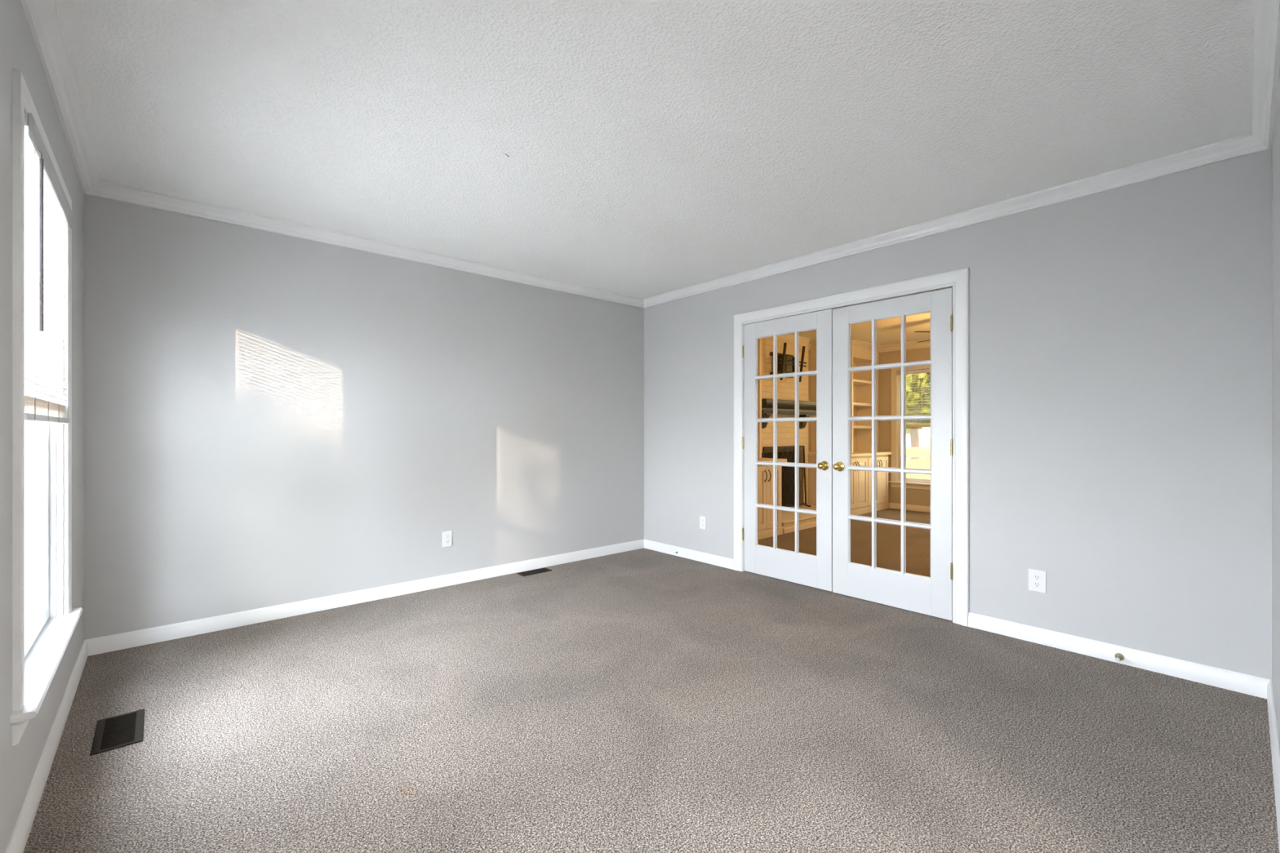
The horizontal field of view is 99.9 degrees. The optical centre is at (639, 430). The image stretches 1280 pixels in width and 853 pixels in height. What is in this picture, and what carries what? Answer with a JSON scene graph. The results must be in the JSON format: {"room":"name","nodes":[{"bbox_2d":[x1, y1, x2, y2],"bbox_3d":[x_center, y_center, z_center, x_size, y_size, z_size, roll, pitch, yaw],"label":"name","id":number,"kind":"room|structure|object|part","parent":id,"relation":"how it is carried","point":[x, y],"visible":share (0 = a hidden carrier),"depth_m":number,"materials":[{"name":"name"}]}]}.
{"room":"empty living room","nodes":[
{"label":"empty living room","id":0,"kind":"room"},
{"bbox_2d":[0,0,84,852],"bbox_3d":[-1.704,-0.026,1.351,0.160,2.555,4.676,0,0,-42],"label":"wall","id":1,"kind":"structure","parent":0,"point":[19,762],"depth_m":1.51,"materials":[{"name":"grey paint"}]},
{"bbox_2d":[4,640,87,852],"bbox_3d":[-1.502,1.110,1.254,0.014,0.083,4.021,0,0,-42],"label":"baseboard","id":2,"kind":"structure","parent":1,"relation":"attached to","point":[17,843],"depth_m":1.76,"materials":[{"name":"white wood"}]},
{"bbox_2d":[9,68,83,746],"bbox_3d":[-2.079,-0.063,1.778,0.248,1.799,1.130,0,0,-42],"label":"window","id":3,"kind":"structure","parent":1,"relation":"in","point":[44,620],"depth_m":1.93,"materials":[{"name":"white"}]},
{"bbox_3d":[-2.086,-0.480,1.771,0.004,0.753,0.832,0,0,-42],"label":"glass pane","id":4,"kind":"part","parent":3,"relation":"part of","materials":[{"name":"clear glass"}]},
{"bbox_3d":[-2.086,-0.472,1.771,0.028,0.833,0.916,0,0,-42],"label":"sash","id":5,"kind":"part","parent":3,"relation":"part of","materials":[{"name":"grey plastic"}]},
{"bbox_3d":[-2.060,0.317,1.795,0.004,0.754,0.832,0,0,-42],"label":"glass pane","id":6,"kind":"part","parent":3,"relation":"part of","materials":[{"name":"clear glass"}]},
{"bbox_3d":[-2.060,0.325,1.795,0.028,0.834,0.916,0,0,-42],"label":"sash","id":7,"kind":"part","parent":3,"relation":"part of","materials":[{"name":"grey plastic"}]},
{"bbox_3d":[-2.023,0.756,1.828,0.098,0.020,1.130,0,0,-42],"label":"sill","id":8,"kind":"part","parent":3,"relation":"part of","materials":[{"name":"white wood"}]},
{"bbox_2d":[24,112,74,423],"bbox_3d":[-2.012,-0.458,1.837,0.055,0.858,0.918,0,0,-42],"label":"window blind","id":9,"kind":"object","parent":3,"relation":"attached to","point":[47,208],"visible":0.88,"depth_m":1.72,"materials":[{"name":"grey plastic"}]},
{"bbox_3d":[-1.774,-0.440,1.559,0.030,0.815,0.014,0,0,-42],"label":"ladder cord","id":10,"kind":"part","parent":9,"relation":"part of","materials":[{"name":"white fabric"}]},
{"bbox_3d":[-1.938,-0.440,1.744,0.030,0.815,0.014,0,0,-42],"label":"ladder cord","id":11,"kind":"part","parent":9,"relation":"part of","materials":[{"name":"white fabric"}]},
{"bbox_3d":[-2.017,-0.040,1.833,0.028,0.022,0.912,0,0,-42],"label":"rail","id":12,"kind":"part","parent":9,"relation":"part of","materials":[{"name":"grey plastic"}]},
{"bbox_3d":[-2.096,-0.440,1.921,0.030,0.815,0.014,0,0,-42],"label":"ladder cord","id":13,"kind":"part","parent":9,"relation":"part of","materials":[{"name":"grey plastic"}]},
{"bbox_3d":[-2.260,-0.440,2.106,0.030,0.815,0.014,0,0,-42],"label":"ladder cord","id":14,"kind":"part","parent":9,"relation":"part of","materials":[{"name":"grey plastic"}]},
{"bbox_2d":[21,0,98,193],"bbox_3d":[-1.486,-1.249,1.268,0.056,0.070,4.021,0,0,-42],"label":"crown molding","id":15,"kind":"structure","parent":1,"relation":"attached to","point":[42,16],"depth_m":1.91,"materials":[{"name":"white wood"}]},
{"bbox_2d":[84,193,644,639],"bbox_3d":[-1.579,-0.026,4.233,3.897,2.555,0.534,0,0,-42],"label":"wall","id":16,"kind":"structure","parent":0,"point":[271,419],"depth_m":3.45,"materials":[{"name":"grey paint"}]},
{"bbox_2d":[84,179,644,307],"bbox_3d":[-1.383,-1.249,4.013,3.857,0.070,0.056,0,0,-42],"label":"crown molding","id":17,"kind":"structure","parent":16,"relation":"attached to","point":[105,189],"depth_m":3.45,"materials":[{"name":"white wood"}]},
{"bbox_2d":[85,539,644,656],"bbox_3d":[-1.397,1.110,4.028,3.857,0.083,0.014,0,0,-42],"label":"baseboard","id":18,"kind":"structure","parent":16,"relation":"attached to","point":[100,645],"depth_m":3.45,"materials":[{"name":"white wood"}]},
{"bbox_2d":[442,530,452,547],"bbox_3d":[-1.432,0.803,4.001,0.073,0.117,0.008,0,0,-42],"label":"electrical outlet","id":19,"kind":"object","parent":16,"relation":"attached to","point":[446,535],"visible":1,"depth_m":4.00,"materials":[{"name":"white plastic"}]},
{"bbox_2d":[23,508,1279,852],"bbox_3d":[2.432,1.226,3.152,8.736,0.150,7.480,0,0,-42],"label":"floor","id":20,"kind":"structure","parent":0,"point":[641,700],"depth_m":2.05,"materials":[{"name":"grey carpet"}]},
{"bbox_2d":[89,708,144,755],"bbox_3d":[-1.995,1.148,2.062,0.138,0.006,0.303,0,0,-42],"label":"floor vent","id":21,"kind":"object","parent":20,"relation":"in","point":[121,731],"visible":1,"depth_m":2.05,"materials":[{"name":"brown metal"}]},
{"bbox_2d":[516,568,552,576],"bbox_3d":[-0.857,1.148,4.383,0.267,0.006,0.110,0,0,-42],"label":"floor vent","id":22,"kind":"object","parent":20,"relation":"in","point":[542,570],"visible":1,"depth_m":4.38,"materials":[{"name":"brown metal"}]},
{"bbox_2d":[758,465,782,539],"bbox_3d":[1.169,0.751,6.007,0.610,0.800,0.655,0,0,-42],"label":"base cabinet","id":23,"kind":"object","parent":20,"relation":"on","point":[765,472],"visible":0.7,"depth_m":5.80,"materials":[{"name":"white paint"}]},
{"bbox_3d":[1.251,0.714,5.699,0.272,0.675,0.020,0,0,-42],"label":"cabinet door","id":24,"kind":"part","parent":23,"relation":"part of","materials":[{"name":"brown wood"}]},
{"bbox_2d":[758,457,786,462],"bbox_3d":[0.940,0.330,5.817,1.275,0.042,0.675,0,0,-42],"label":"countertop","id":25,"kind":"structure","parent":23,"relation":"on","point":[759,459],"depth_m":5.91,"materials":[{"name":"beige wood"}]},
{"bbox_2d":[758,337,761,457],"bbox_3d":[0.733,-0.487,6.018,1.198,1.591,0.652,0,0,-42],"label":"bookshelf","id":26,"kind":"object","parent":25,"relation":"on","point":[760,339],"visible":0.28,"depth_m":6.16,"materials":[{"name":"white paint"}]},
{"bbox_3d":[1.458,0.714,5.883,0.272,0.675,0.020,0,0,-42],"label":"cabinet door","id":27,"kind":"part","parent":23,"relation":"part of","materials":[{"name":"brown wood"}]},
{"bbox_2d":[761,337,816,533],"bbox_3d":[1.886,-0.066,6.872,1.570,2.435,0.915,0,0,-42],"label":"fireplace","id":28,"kind":"object","parent":20,"relation":"on","point":[786,387],"depth_m":7.12,"materials":[{"name":"paint"}]},
{"bbox_3d":[1.798,-0.864,6.903,0.030,0.220,0.130,0,0,-42],"label":"arm","id":29,"kind":"part","parent":28,"relation":"part of","materials":[{"name":"black metal"}]},
{"bbox_3d":[1.866,-0.861,7.067,0.500,0.305,0.035,0,0,-42],"label":"wall plate","id":30,"kind":"part","parent":28,"relation":"part of","materials":[{"name":"black metal"}]},
{"bbox_3d":[1.851,-0.864,6.971,0.030,0.220,0.100,0,0,-42],"label":"arm","id":31,"kind":"part","parent":28,"relation":"part of","materials":[{"name":"black metal"}]},
{"bbox_3d":[1.793,-0.871,6.729,0.022,0.465,0.085,0,0,-42],"label":"tv rail","id":32,"kind":"part","parent":28,"relation":"part of","materials":[{"name":"black metal"}]},
{"bbox_2d":[762,445,810,506],"bbox_3d":[1.904,0.608,6.979,0.942,0.825,0.174,0,0,-42],"label":"fire screen","id":33,"kind":"object","parent":28,"relation":"on","point":[782,446],"visible":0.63,"depth_m":7.12,"materials":[{"name":"black metal"}]},
{"bbox_3d":[1.957,-0.871,6.995,0.620,0.465,0.265,0,0,-42],"label":"tv bracket","id":34,"kind":"part","parent":28,"relation":"part of","materials":[{"name":"black metal"}]},
{"bbox_2d":[761,398,816,428],"bbox_3d":[1.970,-0.209,7.010,1.460,0.359,0.260,0,0,-42],"label":"mantel shelf","id":35,"kind":"object","parent":28,"relation":"attached to","point":[806,409],"visible":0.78,"depth_m":6.86,"materials":[{"name":"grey wood"}]},
{"bbox_3d":[1.938,-0.849,6.980,0.089,0.250,0.008,0,0,-21],"label":"swivel plate","id":36,"kind":"part","parent":28,"relation":"part of","materials":[{"name":"black metal"}]},
{"bbox_2d":[770,333,809,344],"bbox_3d":[1.828,-1.249,7.020,1.460,0.070,0.056,0,0,-42],"label":"crown molding","id":37,"kind":"structure","parent":28,"relation":"attached to","point":[788,336],"depth_m":7.21,"materials":[{"name":"white wood"}]},
{"bbox_3d":[2.007,-0.864,7.116,0.026,0.220,0.090,0,0,-42],"label":"arm","id":38,"kind":"part","parent":28,"relation":"part of","materials":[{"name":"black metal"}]},
{"bbox_3d":[2.157,1.124,6.514,1.460,0.055,0.014,0,0,-42],"label":"hearth skirting","id":39,"kind":"part","parent":28,"relation":"part of","materials":[{"name":"brown wood"}]},
{"bbox_3d":[2.111,-0.871,7.011,0.022,0.465,0.085,0,0,-42],"label":"tv rail","id":40,"kind":"part","parent":28,"relation":"part of","materials":[{"name":"black metal"}]},
{"bbox_2d":[808,456,867,515],"bbox_3d":[2.709,0.751,7.630,0.638,0.800,0.835,0,0,-42],"label":"base cabinet","id":41,"kind":"object","parent":20,"relation":"on","point":[859,478],"visible":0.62,"depth_m":7.46,"materials":[{"name":"white paint"}]},
{"bbox_3d":[2.831,0.714,7.237,0.268,0.675,0.020,0,0,-42],"label":"cabinet door","id":42,"kind":"part","parent":41,"relation":"part of","materials":[{"name":"white paint"}]},
{"bbox_3d":[3.061,0.714,7.442,0.336,0.675,0.020,0,0,-42],"label":"cabinet door","id":43,"kind":"part","parent":41,"relation":"part of","materials":[{"name":"white paint"}]},
{"bbox_2d":[866,454,889,512],"bbox_3d":[3.204,0.751,8.070,0.687,0.800,0.835,0,0,-42],"label":"base cabinet","id":44,"kind":"object","parent":20,"relation":"on","point":[882,503],"visible":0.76,"depth_m":7.81,"materials":[{"name":"white paint"}]},
{"bbox_2d":[808,450,891,457],"bbox_3d":[2.959,0.330,7.859,1.343,0.042,0.845,0,0,-42],"label":"countertop","id":45,"kind":"structure","parent":44,"relation":"on","point":[855,453],"depth_m":7.67,"materials":[{"name":"beige wood"}]},
{"bbox_2d":[810,344,878,453],"bbox_3d":[3.082,-0.487,8.107,0.836,1.591,0.652,0,0,-42],"label":"bookshelf","id":46,"kind":"object","parent":45,"relation":"on","point":[861,381],"visible":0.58,"depth_m":8.19,"materials":[{"name":"white paint"}]},
{"bbox_3d":[2.998,-0.370,7.606,0.043,1.357,0.015,0,0,-42],"label":"frame","id":47,"kind":"part","parent":46,"relation":"part of","materials":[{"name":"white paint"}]},
{"bbox_3d":[3.187,-0.725,7.992,0.763,0.036,0.305,0,0,-42],"label":"shelf","id":48,"kind":"part","parent":46,"relation":"part of","materials":[{"name":"white paint"}]},
{"bbox_3d":[3.187,-0.391,7.992,0.763,0.036,0.305,0,0,-42],"label":"shelf","id":49,"kind":"part","parent":46,"relation":"part of","materials":[{"name":"white paint"}]},
{"bbox_3d":[3.187,-0.057,7.992,0.763,0.036,0.305,0,0,-42],"label":"shelf","id":50,"kind":"part","parent":46,"relation":"part of","materials":[{"name":"white paint"}]},
{"bbox_3d":[3.591,-0.370,8.133,0.040,1.357,0.015,0,0,-42],"label":"frame","id":51,"kind":"part","parent":46,"relation":"part of","materials":[{"name":"white paint"}]},
{"bbox_3d":[3.329,0.714,7.680,0.320,0.675,0.020,0,0,-42],"label":"cabinet door","id":52,"kind":"part","parent":44,"relation":"part of","materials":[{"name":"white paint"}]},
{"bbox_3d":[3.566,0.714,7.891,0.304,0.675,0.020,0,0,-42],"label":"cabinet door","id":53,"kind":"part","parent":44,"relation":"part of","materials":[{"name":"white paint"}]},
{"bbox_2d":[53,0,1255,345],"bbox_3d":[2.432,-1.357,3.152,8.736,0.153,7.480,0,0,-42],"label":"ceiling","id":54,"kind":"structure","parent":0,"point":[638,148],"depth_m":2.14,"materials":[{"name":"white paint"}]},
{"bbox_2d":[914,331,930,342],"bbox_3d":[3.613,-1.089,5.811,1.217,0.390,1.257,0,0,-42],"label":"ceiling fan","id":55,"kind":"object","parent":54,"relation":"hanging from","point":[914,331],"visible":0.05,"depth_m":5.98,"materials":[{"name":"black metal"}]},
{"bbox_2d":[808,350,810,451],"bbox_3d":[1.502,-0.026,7.236,4.699,2.555,0.140,0,0,-42],"label":"wall","id":56,"kind":"structure","parent":0,"point":[809,351],"depth_m":8.06,"materials":[{"name":"grey paint"}]},
{"bbox_2d":[861,346,930,506],"bbox_3d":[4.786,-0.026,6.958,0.160,2.555,4.920,0,0,-42],"label":"wall","id":57,"kind":"structure","parent":0,"point":[913,496],"depth_m":8.03,"materials":[{"name":"grey paint"}]},
{"bbox_2d":[851,339,880,351],"bbox_3d":[3.321,-1.249,7.846,0.850,0.070,0.056,0,0,-42],"label":"crown molding","id":58,"kind":"structure","parent":57,"relation":"attached to","point":[854,342],"depth_m":7.74,"materials":[{"name":"white"}]},
{"bbox_2d":[878,339,930,352],"bbox_3d":[4.699,-1.235,6.880,0.073,0.098,4.640,0,0,-42],"label":"crown molding","id":59,"kind":"structure","parent":57,"relation":"attached to","point":[913,344],"depth_m":7.80,"materials":[{"name":"white"}]},
{"bbox_2d":[888,364,930,490],"bbox_3d":[4.162,-0.070,7.654,0.248,1.812,1.156,0,0,-42],"label":"window","id":60,"kind":"structure","parent":57,"relation":"in","point":[917,431],"depth_m":7.84,"materials":[{"name":"white"}]},
{"bbox_3d":[4.106,0.756,7.604,0.098,0.020,1.156,0,0,-42],"label":"sill","id":61,"kind":"part","parent":60,"relation":"part of","materials":[{"name":"white wood"}]},
{"bbox_2d":[896,368,930,415],"bbox_3d":[4.101,-0.525,7.599,0.039,0.723,0.918,0,0,-42],"label":"window blind","id":62,"kind":"object","parent":60,"relation":"attached to","point":[926,370],"visible":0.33,"depth_m":7.70,"materials":[{"name":"grey plastic"}]},
{"bbox_3d":[4.025,-0.508,7.691,0.030,0.680,0.014,0,0,-42],"label":"ladder cord","id":63,"kind":"part","parent":62,"relation":"part of","materials":[{"name":"white fabric"}]},
{"bbox_3d":[4.170,-0.472,7.661,0.028,0.833,0.916,0,0,-42],"label":"sash","id":64,"kind":"part","parent":60,"relation":"part of","materials":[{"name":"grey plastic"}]},
{"bbox_3d":[4.143,0.325,7.637,0.028,0.834,0.916,0,0,-42],"label":"sash","id":65,"kind":"part","parent":60,"relation":"part of","materials":[{"name":"grey plastic"}]},
{"bbox_3d":[4.170,-0.480,7.661,0.004,0.753,0.832,0,0,-42],"label":"glass pane","id":66,"kind":"part","parent":60,"relation":"part of","materials":[{"name":"clear glass"}]},
{"bbox_3d":[4.143,0.317,7.637,0.004,0.754,0.832,0,0,-42],"label":"glass pane","id":67,"kind":"part","parent":60,"relation":"part of","materials":[{"name":"clear glass"}]},
{"bbox_2d":[889,502,930,512],"bbox_3d":[4.994,1.110,6.594,0.014,0.083,3.820,0,0,-42],"label":"baseboard","id":68,"kind":"structure","parent":57,"relation":"attached to","point":[892,505],"depth_m":7.77,"materials":[{"name":"white"}]},
{"bbox_2d":[644,148,1271,679],"bbox_3d":[1.360,-0.026,3.919,0.119,2.555,4.442,0,0,-42],"label":"wall","id":69,"kind":"structure","parent":0,"point":[1120,338],"depth_m":2.73,"materials":[{"name":"grey paint"}]},
{"bbox_2d":[644,539,733,569],"bbox_3d":[0.408,1.110,4.890,0.014,0.083,1.125,0,0,-42],"label":"baseboard","id":70,"kind":"structure","parent":69,"relation":"attached to","point":[722,562],"depth_m":4.82,"materials":[{"name":"white wood"}]},
{"bbox_2d":[699,515,706,529],"bbox_3d":[0.552,0.806,4.732,0.008,0.115,0.071,0,0,-42],"label":"electrical outlet","id":71,"kind":"object","parent":69,"relation":"attached to","point":[702,518],"visible":1,"depth_m":4.73,"materials":[{"name":"white plastic"}]},
{"bbox_2d":[742,308,832,591],"bbox_3d":[1.117,0.137,4.132,0.173,2.014,0.782,0,0,-42],"label":"door","id":72,"kind":"structure","parent":69,"relation":"in","point":[795,566],"depth_m":4.07,"materials":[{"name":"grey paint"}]},
{"bbox_3d":[1.301,0.249,3.846,0.069,0.069,0.069,0,0,-42],"label":"knob","id":73,"kind":"part","parent":72,"relation":"part of","materials":[{"name":"gold metal"}]},
{"bbox_2d":[733,267,968,626],"bbox_3d":[1.409,0.094,3.864,0.156,2.115,1.738,0,0,-42],"label":"door frame","id":74,"kind":"structure","parent":69,"relation":"attached to","point":[957,279],"depth_m":3.27,"materials":[{"name":"white wood"}]},
{"bbox_2d":[832,287,952,620],"bbox_3d":[1.640,0.140,3.544,0.173,2.010,0.780,0,0,-42],"label":"door","id":75,"kind":"structure","parent":69,"relation":"in","point":[932,596],"depth_m":3.47,"materials":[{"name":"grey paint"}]},
{"bbox_3d":[1.380,0.249,3.758,0.069,0.069,0.069,0,0,-42],"label":"knob","id":76,"kind":"part","parent":75,"relation":"part of","materials":[{"name":"gold metal"}]},
{"bbox_2d":[643,132,1268,307],"bbox_3d":[1.355,-1.249,3.793,0.056,0.070,4.021,0,0,-42],"label":"crown molding","id":77,"kind":"structure","parent":69,"relation":"attached to","point":[1247,144],"depth_m":2.99,"materials":[{"name":"white wood"}]},
{"bbox_2d":[1028,568,1046,593],"bbox_3d":[2.159,0.815,2.925,0.008,0.120,0.082,0,0,-42],"label":"electrical outlet","id":78,"kind":"object","parent":69,"relation":"attached to","point":[1037,578],"visible":1,"depth_m":2.92,"materials":[{"name":"white plastic"}]},
{"bbox_2d":[1033,582,1040,587],"bbox_3d":[2.157,0.835,2.923,0.002,0.025,0.033,0,0,-42],"label":"receptacle","id":79,"kind":"object","parent":78,"relation":"attached to","point":[1036,584],"depth_m":2.92,"materials":[{"name":"white plastic"}]},
{"bbox_2d":[1033,574,1040,580],"bbox_3d":[2.157,0.796,2.923,0.002,0.025,0.033,0,0,-42],"label":"receptacle","id":80,"kind":"object","parent":78,"relation":"attached to","point":[1036,577],"depth_m":2.92,"materials":[{"name":"white plastic"}]},
{"bbox_2d":[968,612,1270,698],"bbox_3d":[2.321,1.110,2.737,0.014,0.083,1.159,0,0,-42],"label":"baseboard","id":81,"kind":"structure","parent":69,"relation":"attached to","point":[1254,686],"depth_m":2.64,"materials":[{"name":"white wood"}]},
{"bbox_2d":[1114,653,1124,662],"bbox_3d":[2.351,1.118,2.644,0.066,0.036,0.036,0,0,-42],"label":"door stop","id":82,"kind":"object","parent":81,"relation":"attached to","point":[1118,656],"visible":1,"depth_m":2.65,"materials":[{"name":"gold metal"}]},
{"bbox_2d":[1271,66,1279,751],"bbox_3d":[1.310,-0.026,0.983,3.897,2.555,0.120,0,0,-42],"label":"wall","id":83,"kind":"structure","parent":0,"point":[1276,137],"depth_m":2.03,"materials":[{"name":"grey paint"}]},
{"bbox_2d":[1252,0,1279,148],"bbox_3d":[1.252,-1.249,1.049,3.857,0.070,0.056,0,0,-42],"label":"crown molding","id":84,"kind":"structure","parent":83,"relation":"attached to","point":[1267,12],"depth_m":1.84,"materials":[{"name":"white wood"}]},
{"bbox_2d":[1266,680,1279,852],"bbox_3d":[2.053,1.110,1.733,1.751,0.083,0.014,0,0,-42],"label":"baseboard","id":85,"kind":"structure","parent":83,"relation":"attached to","point":[1275,753],"depth_m":1.83,"materials":[{"name":"white wood"}]}
]}

